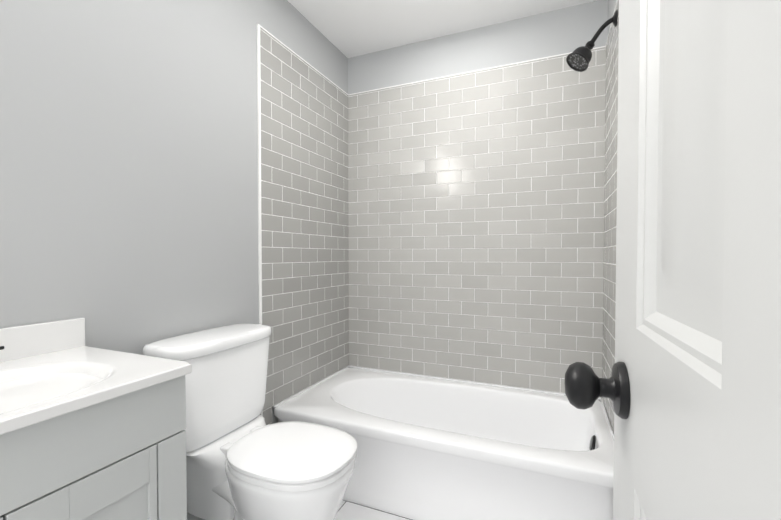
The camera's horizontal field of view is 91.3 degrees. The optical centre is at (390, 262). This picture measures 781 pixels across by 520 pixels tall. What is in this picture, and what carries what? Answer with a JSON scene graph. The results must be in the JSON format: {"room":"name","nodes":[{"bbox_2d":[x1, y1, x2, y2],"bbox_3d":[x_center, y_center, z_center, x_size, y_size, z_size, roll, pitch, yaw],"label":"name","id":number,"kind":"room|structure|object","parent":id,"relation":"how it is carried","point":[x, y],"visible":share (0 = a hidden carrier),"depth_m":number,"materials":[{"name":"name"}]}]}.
{"room":"bathroom","nodes":[
{"label":"bathroom","id":0,"kind":"room"},
{"bbox_2d":[0,0,347,519],"bbox_3d":[-0.909,-0.131,1.242,0.100,2.420,3.140,0,1,23],"label":"wall","id":1,"kind":"structure","parent":0,"point":[128,177],"depth_m":1.26,"materials":[{"name":"grey paint"}]},
{"bbox_2d":[257,24,348,415],"bbox_3d":[-0.451,-0.027,2.176,0.011,2.176,0.840,0,1,23],"label":"trim","id":2,"kind":"structure","parent":1,"relation":"attached to","point":[259,174],"depth_m":1.79,"materials":[{"name":"white"}]},
{"bbox_2d":[260,27,348,424],"bbox_3d":[-0.449,-0.024,2.184,0.008,2.170,0.832,0,1,23],"label":"wall tile","id":3,"kind":"structure","parent":1,"relation":"attached to","point":[304,211],"depth_m":2.09,"materials":[{"name":"grey tile"}]},
{"bbox_2d":[334,499,412,519],"bbox_3d":[-0.165,1.111,0.947,1.720,0.050,3.140,0,1,23],"label":"floor","id":4,"kind":"structure","parent":0,"point":[348,510],"depth_m":1.63,"materials":[{"name":"tile"}]},
{"bbox_2d":[0,318,191,519],"bbox_3d":[-0.826,0.629,0.712,0.478,0.922,0.703,0,1,23],"label":"bathroom vanity","id":5,"kind":"object","parent":4,"relation":"on","point":[89,433],"visible":1,"depth_m":0.81,"materials":[{"name":"grey paint"}]},
{"bbox_2d":[143,323,356,519],"bbox_3d":[-0.443,0.671,1.335,0.675,0.814,0.470,0,1,23],"label":"toilet","id":6,"kind":"object","parent":4,"relation":"on","point":[244,461],"visible":0.96,"depth_m":1.27,"materials":[{"name":"white ceramic"}]},
{"bbox_2d":[273,366,613,519],"bbox_3d":[0.259,0.885,1.934,1.500,0.362,0.765,0,1,23],"label":"bathtub","id":7,"kind":"object","parent":4,"relation":"on","point":[433,448],"visible":0.94,"depth_m":1.66,"materials":[{"name":"white ceramic"}]},
{"bbox_2d":[287,0,596,57],"bbox_3d":[-0.165,-1.359,0.899,1.720,0.050,3.140,0,1,23],"label":"ceiling","id":8,"kind":"structure","parent":0,"point":[350,28],"depth_m":2.11,"materials":[{"name":"white paint"}]},
{"bbox_2d":[348,0,607,402],"bbox_3d":[0.433,-0.151,2.321,1.520,2.420,0.100,0,1,23],"label":"wall","id":9,"kind":"structure","parent":0,"point":[559,31],"depth_m":2.20,"materials":[{"name":"grey ceramic tile"},{"name":"grey paint"}]},
{"bbox_2d":[349,46,602,94],"bbox_3d":[0.411,-1.113,2.252,1.520,0.006,0.010,0,1,23],"label":"trim","id":10,"kind":"structure","parent":9,"relation":"attached to","point":[601,46],"depth_m":2.22,"materials":[{"name":"white"}]},
{"bbox_2d":[348,47,605,397],"bbox_3d":[0.411,-0.206,2.270,1.520,1.808,0.008,0,1,23],"label":"wall tile","id":11,"kind":"structure","parent":9,"relation":"attached to","point":[476,222],"depth_m":2.21,"materials":[{"name":"grey tile"}]},
{"bbox_2d":[603,0,616,433],"bbox_3d":[0.580,-0.118,0.605,0.100,2.420,3.140,0,1,23],"label":"wall","id":12,"kind":"structure","parent":0,"point":[611,5],"depth_m":1.85,"materials":[{"name":"grey paint"}]},
{"bbox_2d":[602,0,618,431],"bbox_3d":[0.942,-0.012,1.590,0.008,2.170,0.832,0,1,23],"label":"wall tile","id":13,"kind":"structure","parent":12,"relation":"attached to","point":[610,199],"depth_m":1.74,"materials":[{"name":"grey tile"}]},
{"bbox_2d":[566,10,617,71],"bbox_3d":[0.867,-0.956,1.653,0.192,0.219,0.101,0,1,23],"label":"shower head","id":14,"kind":"object","parent":13,"relation":"attached to","point":[578,59],"visible":1,"depth_m":1.65},
{"bbox_2d":[564,0,780,519],"bbox_3d":[0.181,0.079,0.177,0.168,2.018,0.731,0,1,23],"label":"door","id":15,"kind":"structure","parent":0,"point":[690,387],"depth_m":0.27,"materials":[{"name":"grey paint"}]}
]}

